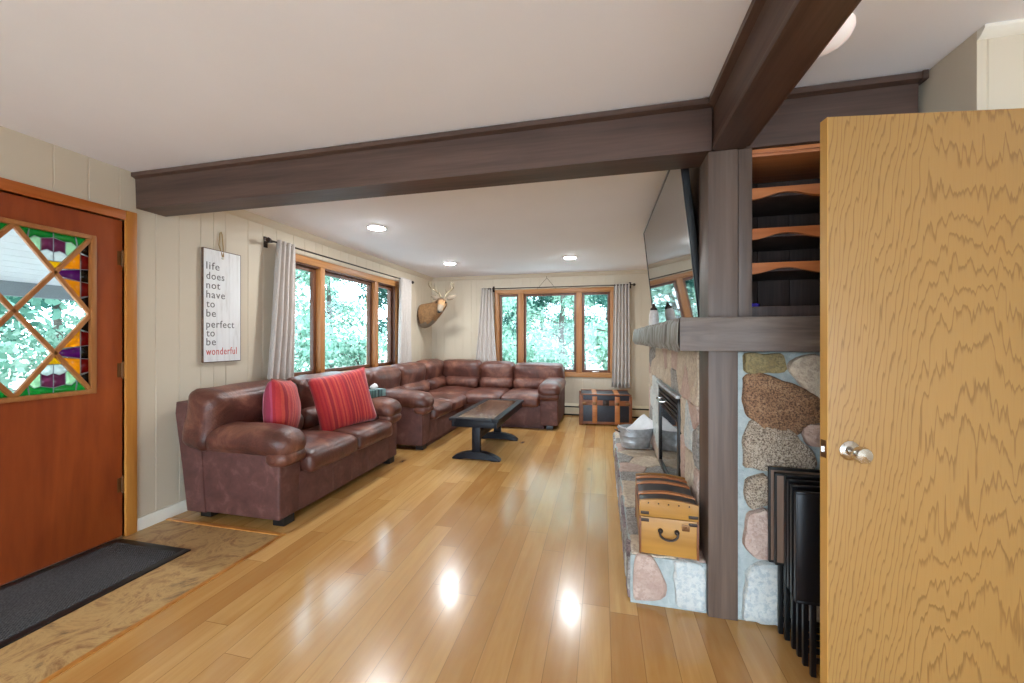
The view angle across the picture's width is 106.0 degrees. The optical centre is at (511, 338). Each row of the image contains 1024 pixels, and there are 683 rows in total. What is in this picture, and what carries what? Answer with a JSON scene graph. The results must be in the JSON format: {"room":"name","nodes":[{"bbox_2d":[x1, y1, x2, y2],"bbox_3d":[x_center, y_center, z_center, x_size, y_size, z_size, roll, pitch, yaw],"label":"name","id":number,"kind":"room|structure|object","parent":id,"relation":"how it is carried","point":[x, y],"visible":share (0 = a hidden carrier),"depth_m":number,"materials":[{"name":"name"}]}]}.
{"room":"living room","nodes":[
{"label":"living room","id":0,"kind":"room"},
{"bbox_2d":[0,126,431,533],"bbox_3d":[-2.545,0.095,2.579,0.140,2.360,9.070,0,0,13],"label":"wall","id":1,"kind":"structure","parent":0,"point":[170,368],"depth_m":2.76,"materials":[{"name":"beige paint"}]},
{"bbox_2d":[0,177,136,586],"bbox_3d":[-2.635,0.232,2.039,0.208,2.106,1.050,0,0,13],"label":"door","id":2,"kind":"structure","parent":1,"relation":"in","point":[62,481],"depth_m":2.26,"materials":[{"name":"brown wood"}]},
{"bbox_2d":[137,499,187,530],"bbox_3d":[-2.478,1.232,2.527,0.014,0.085,9.000,0,0,13],"label":"baseboard","id":3,"kind":"structure","parent":1,"relation":"attached to","point":[150,519],"depth_m":2.68,"materials":[{"name":"beige paint"}]},
{"bbox_2d":[201,232,240,362],"bbox_3d":[-2.326,-0.332,3.105,0.036,1.046,0.318,0,0,13],"label":"wall sign","id":4,"kind":"object","parent":1,"relation":"attached to","point":[220,270],"visible":1,"depth_m":3.08,"materials":[{"name":"white paint"}]},
{"bbox_2d":[264,236,413,283],"bbox_3d":[-1.903,-0.875,4.760,0.122,0.100,2.730,0,0,13],"label":"curtain rod","id":5,"kind":"object","parent":1,"relation":"attached to","point":[267,240],"visible":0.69,"depth_m":4.06,"materials":[{"name":"brown metal"}]},
{"bbox_2d":[267,240,295,379],"bbox_3d":[-2.143,-0.121,3.563,0.098,1.552,0.373,0,0,13],"label":"curtain","id":6,"kind":"object","parent":5,"relation":"hanging from","point":[282,339],"visible":0.8,"depth_m":3.57,"materials":[{"name":"fabric"}]},
{"bbox_2d":[398,277,411,363],"bbox_3d":[-1.618,-0.121,5.818,0.091,1.552,0.403,0,0,13],"label":"curtain","id":7,"kind":"object","parent":5,"relation":"hanging from","point":[405,287],"visible":0.78,"depth_m":5.76,"materials":[{"name":"fabric"}]},
{"bbox_2d":[294,254,398,375],"bbox_3d":[-2.001,-0.180,4.783,0.180,1.330,2.160,0,0,13],"label":"window","id":8,"kind":"structure","parent":1,"relation":"in","point":[318,269],"depth_m":4.61,"materials":[{"name":"brown wood"}]},
{"bbox_2d":[222,210,647,280],"bbox_3d":[0.143,-1.055,4.377,4.280,0.060,4.350,0,0,13],"label":"trim","id":9,"kind":"structure","parent":1,"relation":"attached to","point":[244,214],"depth_m":5.34,"materials":[{"name":"beige paint"}]},
{"bbox_2d":[417,280,455,327],"bbox_3d":[-1.267,-0.538,6.270,0.796,0.746,0.332,0,0,41],"label":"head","id":10,"kind":"object","parent":1,"relation":"attached to","point":[428,314],"visible":1,"depth_m":6.28},
{"bbox_2d":[0,415,819,682],"bbox_3d":[0.457,1.315,1.855,6.350,0.080,9.320,0,0,13],"label":"floor","id":11,"kind":"structure","parent":0,"point":[427,565],"depth_m":1.88,"materials":[{"name":"brown wood"}]},
{"bbox_2d":[0,538,190,648],"bbox_3d":[-2.311,1.270,1.937,0.580,0.008,0.915,0,0,13],"label":"door mat","id":12,"kind":"object","parent":11,"relation":"on","point":[28,604],"visible":1,"depth_m":2.00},
{"bbox_2d":[38,518,285,682],"bbox_3d":[-2.498,1.298,0.254,0.980,0.055,4.862,0,0,13],"label":"trim","id":13,"kind":"structure","parent":11,"relation":"on","point":[52,676],"depth_m":1.93,"materials":[{"name":"orange wood"}]},
{"bbox_2d":[176,371,400,526],"bbox_3d":[-1.751,0.811,3.374,0.970,0.926,1.613,0,0,13],"label":"loveseat","id":14,"kind":"object","parent":11,"relation":"on","point":[234,462],"visible":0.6,"depth_m":2.70,"materials":[{"name":"brown leather"}]},
{"bbox_2d":[182,379,297,450],"bbox_3d":[-2.098,0.577,3.052,0.339,0.457,0.828,0,0,13],"label":"cushion","id":15,"kind":"object","parent":14,"relation":"on","point":[207,412],"depth_m":2.70,"materials":[{"name":"brown leather"}]},
{"bbox_2d":[254,415,303,429],"bbox_3d":[-1.958,0.727,3.165,0.281,0.209,0.520,0,0,13],"label":"lumbar cushion","id":16,"kind":"object","parent":14,"relation":"on","point":[259,419],"depth_m":3.25,"materials":[{"name":"brown leather"}]},
{"bbox_2d":[262,378,300,427],"bbox_3d":[-1.817,0.555,3.051,0.240,0.513,0.470,0,0,-4],"label":"throw pillow","id":17,"kind":"object","parent":14,"relation":"on","point":[281,400],"visible":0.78,"depth_m":2.90,"materials":[{"name":"red fabric"}]},
{"bbox_2d":[301,406,318,427],"bbox_3d":[-1.840,0.723,3.676,0.282,0.212,0.521,0,0,13],"label":"lumbar cushion","id":18,"kind":"object","parent":14,"relation":"on","point":[309,413],"depth_m":3.45,"materials":[{"name":"brown leather"}]},
{"bbox_2d":[284,371,343,409],"bbox_3d":[-1.918,0.576,3.828,0.344,0.452,0.805,0,0,13],"label":"cushion","id":19,"kind":"object","parent":14,"relation":"on","point":[306,399],"depth_m":3.49,"materials":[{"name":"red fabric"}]},
{"bbox_2d":[300,430,357,471],"bbox_3d":[-1.672,0.875,3.079,0.684,0.194,0.570,0,0,13],"label":"seat cushion","id":20,"kind":"object","parent":14,"relation":"on","point":[323,449],"depth_m":2.98,"materials":[{"name":"brown leather"}]},
{"bbox_2d":[306,367,377,430],"bbox_3d":[-1.538,0.570,3.541,0.221,0.585,0.625,0,0,37],"label":"throw pillow","id":21,"kind":"object","parent":14,"relation":"on","point":[344,399],"visible":0.94,"depth_m":3.45,"materials":[{"name":"red fabric"}]},
{"bbox_2d":[301,419,391,449],"bbox_3d":[-1.546,0.875,3.626,0.682,0.200,0.572,0,0,13],"label":"seat cushion","id":22,"kind":"object","parent":14,"relation":"on","point":[368,433],"depth_m":3.46,"materials":[{"name":"brown leather"}]},
{"bbox_2d":[369,383,385,397],"bbox_3d":[-1.431,0.537,3.998,0.110,0.140,0.220,0,0,27],"label":"tissue box","id":23,"kind":"object","parent":14,"relation":"on","point":[374,391],"visible":0.76,"depth_m":3.98,"materials":[{"name":"teal paper"}]},
{"bbox_2d":[365,359,565,449],"bbox_3d":[-0.535,0.808,5.436,2.403,0.932,2.424,0,0,13],"label":"sectional sofa","id":24,"kind":"object","parent":11,"relation":"on","point":[428,392],"visible":0.84,"depth_m":5.44,"materials":[{"name":"brown leather"}]},
{"bbox_2d":[365,366,400,388],"bbox_3d":[-1.677,0.589,4.853,0.339,0.460,0.707,0,0,13],"label":"cushion","id":25,"kind":"object","parent":24,"relation":"on","point":[386,377],"depth_m":4.74,"materials":[{"name":"brown leather"}]},
{"bbox_2d":[391,362,426,385],"bbox_3d":[-1.516,0.580,5.553,0.339,0.456,0.769,0,0,13],"label":"cushion","id":26,"kind":"object","parent":24,"relation":"on","point":[412,373],"depth_m":5.42,"materials":[{"name":"brown leather"}]},
{"bbox_2d":[400,380,430,391],"bbox_3d":[-1.410,0.726,5.527,0.277,0.214,0.743,0,0,13],"label":"lumbar cushion","id":27,"kind":"object","parent":24,"relation":"on","point":[420,385],"depth_m":5.45,"materials":[{"name":"brown leather"}]},
{"bbox_2d":[416,359,442,379],"bbox_3d":[-1.352,0.567,6.260,0.338,0.451,0.722,0,0,13],"label":"cushion","id":28,"kind":"object","parent":24,"relation":"on","point":[434,367],"depth_m":6.10,"materials":[{"name":"brown leather"}]},
{"bbox_2d":[427,376,445,389],"bbox_3d":[-1.245,0.723,6.232,0.279,0.212,0.692,0,0,13],"label":"lumbar cushion","id":29,"kind":"object","parent":24,"relation":"on","point":[437,382],"depth_m":6.05,"materials":[{"name":"brown leather"}]},
{"bbox_2d":[430,399,451,418],"bbox_3d":[-1.199,0.875,4.880,0.788,0.196,0.544,0,0,13],"label":"seat cushion","id":30,"kind":"object","parent":24,"relation":"on","point":[442,407],"depth_m":4.75,"materials":[{"name":"brown leather"}]},
{"bbox_2d":[427,392,466,410],"bbox_3d":[-1.077,0.876,5.415,0.783,0.195,0.575,0,0,13],"label":"seat cushion","id":31,"kind":"object","parent":24,"relation":"on","point":[458,400],"depth_m":5.32,"materials":[{"name":"brown leather"}]},
{"bbox_2d":[428,386,474,393],"bbox_3d":[-0.956,0.876,6.100,0.704,0.197,0.837,0,0,13],"label":"seat cushion","id":32,"kind":"object","parent":24,"relation":"on","point":[451,389],"depth_m":5.92,"materials":[{"name":"brown leather"}]},
{"bbox_2d":[442,359,481,378],"bbox_3d":[-0.841,0.583,6.524,0.721,0.455,0.338,0,0,13],"label":"cushion","id":33,"kind":"object","parent":24,"relation":"on","point":[452,368],"depth_m":6.37,"materials":[{"name":"brown leather"}]},
{"bbox_2d":[446,376,479,387],"bbox_3d":[-0.816,0.724,6.409,0.592,0.213,0.277,0,0,13],"label":"lumbar cushion","id":34,"kind":"object","parent":24,"relation":"on","point":[461,381],"depth_m":6.29,"materials":[{"name":"brown leather"}]},
{"bbox_2d":[464,387,510,404],"bbox_3d":[-0.368,0.876,5.923,0.589,0.200,0.828,0,0,13],"label":"seat cushion","id":35,"kind":"object","parent":24,"relation":"on","point":[474,395],"depth_m":5.60,"materials":[{"name":"brown leather"}]},
{"bbox_2d":[479,377,513,388],"bbox_3d":[-0.250,0.725,6.274,0.561,0.209,0.279,0,0,13],"label":"lumbar cushion","id":36,"kind":"object","parent":24,"relation":"on","point":[484,382],"depth_m":6.16,"materials":[{"name":"brown leather"}]},
{"bbox_2d":[480,361,514,387],"bbox_3d":[-0.227,0.604,6.383,0.586,0.451,0.341,0,0,13],"label":"cushion","id":37,"kind":"object","parent":24,"relation":"on","point":[489,370],"depth_m":6.23,"materials":[{"name":"brown leather"}]},
{"bbox_2d":[501,388,539,406],"bbox_3d":[0.193,0.875,5.793,0.573,0.197,0.830,0,0,13],"label":"seat cushion","id":38,"kind":"object","parent":24,"relation":"on","point":[531,396],"depth_m":5.45,"materials":[{"name":"brown leather"}]},
{"bbox_2d":[513,377,543,388],"bbox_3d":[0.285,0.725,6.150,0.532,0.214,0.281,0,0,13],"label":"lumbar cushion","id":39,"kind":"object","parent":24,"relation":"on","point":[518,382],"depth_m":6.05,"materials":[{"name":"brown leather"}]},
{"bbox_2d":[514,362,563,379],"bbox_3d":[0.435,0.621,6.229,0.814,0.459,0.341,0,0,13],"label":"cushion","id":40,"kind":"object","parent":24,"relation":"on","point":[522,370],"depth_m":6.09,"materials":[{"name":"brown leather"}]},
{"bbox_2d":[449,399,523,461],"bbox_3d":[-0.248,1.050,4.580,0.530,0.449,1.310,0,0,13],"label":"coffee table","id":41,"kind":"object","parent":11,"relation":"on","point":[485,415],"visible":1,"depth_m":4.12,"materials":[{"name":"black paint"}]},
{"bbox_2d":[579,389,631,424],"bbox_3d":[1.409,1.044,5.857,0.787,0.461,0.532,0,0,10],"label":"trunk","id":42,"kind":"object","parent":11,"relation":"on","point":[603,407],"visible":0.97,"depth_m":5.62,"materials":[{"name":"brown wood"}]},
{"bbox_2d":[613,167,819,627],"bbox_3d":[1.394,0.096,2.897,1.170,2.356,2.634,0,0,13],"label":"fireplace","id":43,"kind":"object","parent":11,"relation":"on","point":[779,356],"visible":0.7,"depth_m":1.72,"materials":[{"name":"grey stone"}]},
{"bbox_2d":[614,424,652,448],"bbox_3d":[1.174,0.936,3.669,0.391,0.186,0.246,0,0,-7],"label":"washtub","id":44,"kind":"object","parent":43,"relation":"on","point":[634,439],"visible":0.9,"depth_m":3.58,"materials":[{"name":"metal"}]},
{"bbox_2d":[627,414,652,429],"bbox_3d":[1.234,0.843,3.674,0.181,0.206,0.226,0,0,-22],"label":"newspaper","id":45,"kind":"object","parent":44,"relation":"in","point":[643,422],"visible":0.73,"depth_m":3.69,"materials":[{"name":"white paper"}]},
{"bbox_2d":[649,304,658,324],"bbox_3d":[1.161,-0.188,3.159,0.116,0.192,0.116,0,0,13],"label":"candle jar","id":46,"kind":"object","parent":43,"relation":"on","point":[653,315],"visible":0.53,"depth_m":3.13,"materials":[{"name":"white glass"}]},
{"bbox_2d":[635,473,698,560],"bbox_3d":[0.785,0.896,1.995,0.264,0.266,0.408,0,0,15],"label":"trunk","id":47,"kind":"object","parent":43,"relation":"on","point":[666,510],"visible":1,"depth_m":1.83,"materials":[{"name":"yellow wood"}]},
{"bbox_2d":[643,168,698,322],"bbox_3d":[1.126,-0.552,2.818,0.148,0.898,1.720,0,0,13],"label":"television","id":48,"kind":"object","parent":43,"relation":"attached to","point":[670,236],"visible":0.75,"depth_m":2.39,"materials":[{"name":"black metal"}]},
{"bbox_2d":[738,143,819,316],"bbox_3d":[1.397,-0.472,1.845,0.687,0.756,0.382,0,0,13],"label":"bookcase","id":49,"kind":"object","parent":43,"relation":"attached to","point":[779,187],"visible":0.43,"depth_m":1.81,"materials":[{"name":"orange wood"}]},
{"bbox_2d":[699,149,737,620],"bbox_3d":[0.976,0.211,1.833,0.123,2.126,0.171,0,0,13],"label":"wooden post","id":50,"kind":"object","parent":11,"relation":"on","point":[718,172],"visible":0.89,"depth_m":1.75,"materials":[{"name":"brown wood"}]},
{"bbox_2d":[768,466,819,633],"bbox_3d":[1.311,0.916,1.631,0.404,0.715,0.019,0,0,13],"label":"tray table","id":51,"kind":"object","parent":11,"relation":"on","point":[771,470],"visible":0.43,"depth_m":1.67,"materials":[{"name":"black metal"}]},
{"bbox_2d":[768,466,819,562],"bbox_3d":[1.311,0.764,1.630,0.404,0.410,0.018,0,0,13],"label":"tray","id":52,"kind":"object","parent":51,"relation":"on","point":[771,470],"depth_m":1.67,"materials":[{"name":"black metal"}]},
{"bbox_2d":[774,472,819,640],"bbox_3d":[1.313,0.922,1.595,0.404,0.703,0.019,0,0,13],"label":"tray table","id":53,"kind":"object","parent":11,"relation":"on","point":[778,476],"visible":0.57,"depth_m":1.63,"materials":[{"name":"black metal"}]},
{"bbox_2d":[774,472,819,565],"bbox_3d":[1.312,0.765,1.594,0.404,0.388,0.018,0,0,13],"label":"tray","id":54,"kind":"object","parent":53,"relation":"on","point":[778,476],"depth_m":1.63,"materials":[{"name":"black metal"}]},
{"bbox_2d":[784,474,819,648],"bbox_3d":[1.322,0.918,1.547,0.404,0.711,0.019,0,0,13],"label":"tray table","id":55,"kind":"object","parent":11,"relation":"on","point":[786,476],"visible":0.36,"depth_m":1.58,"materials":[{"name":"black wood"}]},
{"bbox_2d":[784,474,819,583],"bbox_3d":[1.322,0.787,1.547,0.404,0.448,0.018,0,0,13],"label":"tray","id":56,"kind":"object","parent":55,"relation":"on","point":[786,476],"depth_m":1.58,"materials":[{"name":"black wood"}]},
{"bbox_2d":[787,479,819,656],"bbox_3d":[1.307,0.921,1.510,0.404,0.705,0.019,0,0,13],"label":"tray table","id":57,"kind":"object","parent":11,"relation":"on","point":[789,481],"visible":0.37,"depth_m":1.54,"materials":[{"name":"black wood"}]},
{"bbox_2d":[787,479,819,589],"bbox_3d":[1.307,0.788,1.509,0.404,0.439,0.018,0,0,13],"label":"tray","id":58,"kind":"object","parent":57,"relation":"on","point":[789,481],"depth_m":1.55,"materials":[{"name":"black wood"}]},
{"bbox_2d":[790,484,819,666],"bbox_3d":[1.290,0.924,1.468,0.404,0.699,0.019,0,0,13],"label":"tray table","id":59,"kind":"object","parent":11,"relation":"on","point":[805,608],"visible":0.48,"depth_m":1.50,"materials":[{"name":"black wood"}]},
{"bbox_2d":[790,484,819,595],"bbox_3d":[1.290,0.790,1.468,0.404,0.430,0.018,0,0,13],"label":"tray","id":60,"kind":"object","parent":59,"relation":"on","point":[793,487],"depth_m":1.50,"materials":[{"name":"black wood"}]},
{"bbox_2d":[794,490,819,677],"bbox_3d":[1.271,0.927,1.421,0.404,0.693,0.019,0,0,13],"label":"tray table","id":61,"kind":"object","parent":11,"relation":"on","point":[806,503],"visible":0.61,"depth_m":1.45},
{"bbox_2d":[794,490,819,605],"bbox_3d":[1.271,0.791,1.421,0.404,0.421,0.018,0,0,13],"label":"tray","id":62,"kind":"object","parent":61,"relation":"on","point":[806,503],"depth_m":1.45,"materials":[{"name":"black wood"}]},
{"bbox_2d":[0,0,1023,277],"bbox_3d":[0.457,-1.135,1.855,6.350,0.100,9.320,0,0,13],"label":"ceiling","id":63,"kind":"structure","parent":0,"point":[129,85],"depth_m":1.61,"materials":[{"name":"paint"}]},
{"bbox_2d":[366,224,386,230],"bbox_3d":[-1.323,-1.073,3.778,0.198,0.024,0.198,0,0,13],"label":"recessed light","id":64,"kind":"object","parent":63,"relation":"in","point":[375,227],"visible":1,"depth_m":3.75,"materials":[{"name":"white plastic"}]},
{"bbox_2d":[131,98,712,216],"bbox_3d":[-0.764,-0.968,2.234,3.477,0.230,0.235,0,0,13],"label":"ceiling beam","id":65,"kind":"structure","parent":63,"relation":"attached to","point":[673,135],"depth_m":2.06,"materials":[{"name":"brown wood"}]},
{"bbox_2d":[443,262,456,264],"bbox_3d":[-0.899,-1.073,5.579,0.198,0.024,0.198,0,0,13],"label":"recessed light","id":66,"kind":"object","parent":63,"relation":"in","point":[445,263],"visible":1,"depth_m":5.54,"materials":[{"name":"white glass"}]},
{"bbox_2d":[563,256,576,258],"bbox_3d":[0.778,-1.073,5.173,0.198,0.024,0.198,0,0,13],"label":"recessed light","id":67,"kind":"object","parent":63,"relation":"in","point":[564,257],"visible":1,"depth_m":5.13,"materials":[{"name":"white plastic"}]},
{"bbox_2d":[709,0,861,151],"bbox_3d":[0.491,-0.967,-0.371,0.191,0.232,4.680,0,0,13],"label":"ceiling beam","id":68,"kind":"structure","parent":63,"relation":"attached to","point":[776,42],"depth_m":1.26,"materials":[{"name":"brown wood"}]},
{"bbox_2d":[745,69,928,149],"bbox_3d":[1.387,-0.968,1.736,0.650,0.230,0.230,0,0,13],"label":"ceiling beam","id":69,"kind":"structure","parent":63,"relation":"attached to","point":[797,120],"depth_m":1.65,"materials":[{"name":"brown wood"}]},
{"bbox_2d":[819,12,856,56],"bbox_3d":[1.070,-1.038,1.332,0.180,0.090,0.180,0,0,13],"label":"ceiling light","id":70,"kind":"object","parent":63,"relation":"attached to","point":[847,28],"visible":0.25,"depth_m":1.28,"materials":[{"name":"white glass"}]},
{"bbox_2d":[432,274,651,405],"bbox_3d":[0.653,0.095,6.563,4.563,2.360,0.140,0,0,13],"label":"wall","id":71,"kind":"structure","parent":0,"point":[455,332],"depth_m":6.52,"materials":[{"name":"beige paint"}]},
{"bbox_2d":[495,287,613,377],"bbox_3d":[0.697,-0.092,6.537,2.015,1.475,0.150,0,0,13],"label":"window","id":72,"kind":"structure","parent":71,"relation":"in","point":[579,294],"depth_m":6.43,"materials":[{"name":"brown wood"}]},
{"bbox_2d":[488,282,635,291],"bbox_3d":[0.777,-0.847,6.406,2.430,0.100,0.109,0,0,13],"label":"curtain rod","id":73,"kind":"object","parent":71,"relation":"attached to","point":[633,284],"visible":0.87,"depth_m":6.36,"materials":[{"name":"brown metal"}]},
{"bbox_2d":[476,288,495,362],"bbox_3d":[-0.462,-0.045,6.665,0.483,1.640,0.077,0,0,13],"label":"curtain","id":74,"kind":"object","parent":73,"relation":"hanging from","point":[486,350],"visible":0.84,"depth_m":6.66,"materials":[{"name":"fabric"}]},
{"bbox_2d":[611,283,629,387],"bbox_3d":[1.734,-0.037,6.151,0.293,1.655,0.085,0,0,13],"label":"curtain","id":75,"kind":"object","parent":73,"relation":"hanging from","point":[621,310],"visible":1,"depth_m":6.15,"materials":[{"name":"fabric"}]},
{"bbox_2d":[564,403,648,417],"bbox_3d":[0.826,1.179,6.416,3.300,0.188,0.065,0,0,13],"label":"baseboard heater","id":76,"kind":"object","parent":71,"relation":"attached to","point":[570,408],"visible":0.02,"depth_m":6.16,"materials":[{"name":"metal"}]},
{"bbox_2d":[918,31,1023,112],"bbox_3d":[2.596,0.095,1.383,1.850,2.360,9.070,0,0,13],"label":"wall","id":77,"kind":"structure","parent":0,"point":[986,74],"depth_m":1.36,"materials":[{"name":"beige paint"}]},
{"bbox_2d":[820,108,1023,682],"bbox_3d":[1.469,0.254,1.302,0.806,2.018,0.174,0,0,5],"label":"door","id":78,"kind":"structure","parent":77,"relation":"in","point":[922,214],"depth_m":1.29,"materials":[{"name":"brown wood"}]},
{"bbox_2d":[977,19,1023,39],"bbox_3d":[2.466,-1.068,1.156,1.700,0.034,0.030,0,0,13],"label":"trim","id":79,"kind":"structure","parent":77,"relation":"attached to","point":[1012,27],"depth_m":1.33,"materials":[{"name":"beige paint"}]},
{"label":"outside","id":80,"kind":"structure","parent":0,"visible":0},
{"bbox_2d":[0,352,603,389],"bbox_3d":[-1.357,1.900,16.230,70.000,0.250,59.000,0,0,13],"label":"ground","id":81,"kind":"structure","parent":80,"point":[593,366],"depth_m":21.15,"materials":[{"name":"green plant"}]},
{"bbox_2d":[0,314,51,392],"bbox_3d":[-6.901,0.776,4.176,2.282,2.135,2.363,0,0,19],"label":"shrub","id":82,"kind":"object","parent":81,"relation":"on","point":[6,349],"visible":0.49,"depth_m":4.79,"materials":[{"name":"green plant"}]},
{"bbox_2d":[0,296,74,340],"bbox_3d":[-7.673,-2.199,5.346,4.926,7.952,4.694,0,0,-20],"label":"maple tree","id":83,"kind":"object","parent":81,"relation":"on","point":[29,314],"visible":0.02,"depth_m":5.54,"materials":[{"name":"green plant"}]},
{"bbox_2d":[0,300,76,359],"bbox_3d":[-10.653,-1.516,7.032,3.888,6.586,4.080,0,0,-10],"label":"maple tree","id":84,"kind":"object","parent":81,"relation":"on","point":[11,320],"visible":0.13,"depth_m":7.93,"materials":[{"name":"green plant"}]},
{"bbox_2d":[0,229,82,300],"bbox_3d":[-4.362,0.265,1.683,2.980,3.020,6.300,0,0,13],"label":"porch roof","id":85,"kind":"structure","parent":81,"relation":"on","point":[21,270],"depth_m":3.84,"materials":[{"name":"white"}]},
{"bbox_2d":[0,302,85,390],"bbox_3d":[-7.823,-1.199,7.282,3.336,5.949,3.422,0,0,5],"label":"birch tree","id":86,"kind":"object","parent":81,"relation":"on","point":[49,337],"visible":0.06,"depth_m":6.80,"materials":[{"name":"green plant"}]},
{"bbox_2d":[26,299,75,373],"bbox_3d":[-13.248,-2.057,11.191,3.177,7.668,3.023,0,0,-1],"label":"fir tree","id":87,"kind":"object","parent":81,"relation":"on","point":[58,322],"visible":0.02,"depth_m":11.23,"materials":[{"name":"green plant"}]},
{"bbox_2d":[295,269,343,362],"bbox_3d":[-6.580,-1.794,11.574,4.107,7.140,4.005,0,0,-37],"label":"birch tree","id":88,"kind":"object","parent":81,"relation":"on","point":[302,274],"visible":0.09,"depth_m":11.80,"materials":[{"name":"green plant"}]},
{"bbox_2d":[294,310,353,371],"bbox_3d":[-5.023,0.536,8.404,2.831,2.649,2.932,0,0,-15],"label":"shrub","id":89,"kind":"object","parent":81,"relation":"on","point":[302,342],"visible":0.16,"depth_m":8.44,"materials":[{"name":"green plant"}]},
{"bbox_2d":[303,285,352,336],"bbox_3d":[-9.257,-1.723,19.515,2.901,7.000,2.760,0,0,-4],"label":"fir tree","id":90,"kind":"object","parent":81,"relation":"on","point":[335,294],"visible":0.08,"depth_m":19.49,"materials":[{"name":"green plant"}]},
{"bbox_2d":[295,271,385,367],"bbox_3d":[-7.103,-1.917,15.406,4.142,7.386,4.249,0,0,-25],"label":"birch tree","id":91,"kind":"object","parent":81,"relation":"on","point":[329,302],"visible":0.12,"depth_m":15.34,"materials":[{"name":"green plant"}]},
{"bbox_2d":[325,321,386,367],"bbox_3d":[-4.255,0.710,10.344,2.432,2.276,2.519,0,0,28],"label":"shrub","id":92,"kind":"object","parent":81,"relation":"on","point":[352,354],"visible":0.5,"depth_m":10.12,"materials":[{"name":"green plant"}]},
{"bbox_2d":[325,277,386,368],"bbox_3d":[-4.813,-2.525,13.149,3.566,8.605,3.393,0,0,-1],"label":"fir tree","id":93,"kind":"object","parent":81,"relation":"on","point":[382,294],"visible":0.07,"depth_m":12.94,"materials":[{"name":"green plant"}]},
{"bbox_2d":[502,297,531,336],"bbox_3d":[-0.622,-1.570,11.267,3.850,6.692,3.754,0,0,-40],"label":"birch tree","id":94,"kind":"object","parent":81,"relation":"on","point":[506,306],"visible":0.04,"depth_m":10.51,"materials":[{"name":"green plant"}]},
{"bbox_2d":[502,300,533,336],"bbox_3d":[0.080,-1.474,21.717,4.027,6.501,3.838,0,0,41],"label":"maple tree","id":95,"kind":"object","parent":81,"relation":"on","point":[510,327],"visible":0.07,"depth_m":21.10,"materials":[{"name":"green plant"}]},
{"bbox_2d":[502,329,546,362],"bbox_3d":[-0.172,0.787,10.602,2.256,2.111,2.337,0,0,-31],"label":"shrub","id":96,"kind":"object","parent":81,"relation":"on","point":[505,340],"visible":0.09,"depth_m":10.36,"materials":[{"name":"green plant"}]},
{"bbox_2d":[502,297,551,339],"bbox_3d":[0.474,-1.638,17.755,2.830,6.830,2.693,0,0,9],"label":"fir tree","id":97,"kind":"object","parent":81,"relation":"on","point":[506,320],"visible":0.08,"depth_m":17.45,"materials":[{"name":"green plant"}]},
{"bbox_2d":[502,328,573,368],"bbox_3d":[0.504,0.798,9.242,2.232,2.089,2.312,0,0,-18],"label":"shrub","id":98,"kind":"object","parent":81,"relation":"on","point":[536,350],"visible":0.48,"depth_m":8.90,"materials":[{"name":"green plant"}]},
{"bbox_2d":[505,296,573,367],"bbox_3d":[1.121,-1.811,14.616,2.974,7.177,2.830,0,0,40],"label":"fir tree","id":99,"kind":"object","parent":81,"relation":"on","point":[540,301],"visible":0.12,"depth_m":14.44,"materials":[{"name":"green plant"}]},
{"bbox_2d":[503,295,606,366],"bbox_3d":[1.354,-1.327,11.816,3.480,6.206,3.570,0,0,-21],"label":"birch tree","id":100,"kind":"object","parent":81,"relation":"on","point":[560,326],"visible":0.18,"depth_m":11.71,"materials":[{"name":"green plant"}]},
{"bbox_2d":[547,301,603,368],"bbox_3d":[3.357,-1.921,21.968,4.366,7.396,4.582,0,0,35],"label":"maple tree","id":101,"kind":"object","parent":81,"relation":"on","point":[593,314],"visible":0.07,"depth_m":21.29,"materials":[{"name":"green plant"}]},
{"bbox_2d":[547,296,605,369],"bbox_3d":[3.153,-1.293,17.554,3.803,6.140,3.624,0,0,28],"label":"maple tree","id":102,"kind":"object","parent":81,"relation":"on","point":[587,308],"visible":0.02,"depth_m":17.30,"materials":[{"name":"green plant"}]},
{"bbox_2d":[552,310,606,369],"bbox_3d":[2.508,0.569,8.694,2.855,2.579,2.756,0,0,-43],"label":"shrub","id":103,"kind":"object","parent":81,"relation":"on","point":[598,349],"visible":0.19,"depth_m":8.73,"materials":[{"name":"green plant"}]},
{"bbox_2d":[566,295,606,362],"bbox_3d":[3.595,-1.093,13.830,3.388,5.739,3.555,0,0,33],"label":"maple tree","id":104,"kind":"object","parent":81,"relation":"on","point":[589,320],"visible":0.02,"depth_m":13.93,"materials":[{"name":"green plant"}]},
{"bbox_2d":[573,295,606,312],"bbox_3d":[3.303,-2.100,10.659,3.058,7.755,3.214,0,0,-6],"label":"fir tree","id":105,"kind":"object","parent":81,"relation":"on","point":[602,297],"visible":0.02,"depth_m":10.72,"materials":[{"name":"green plant"}]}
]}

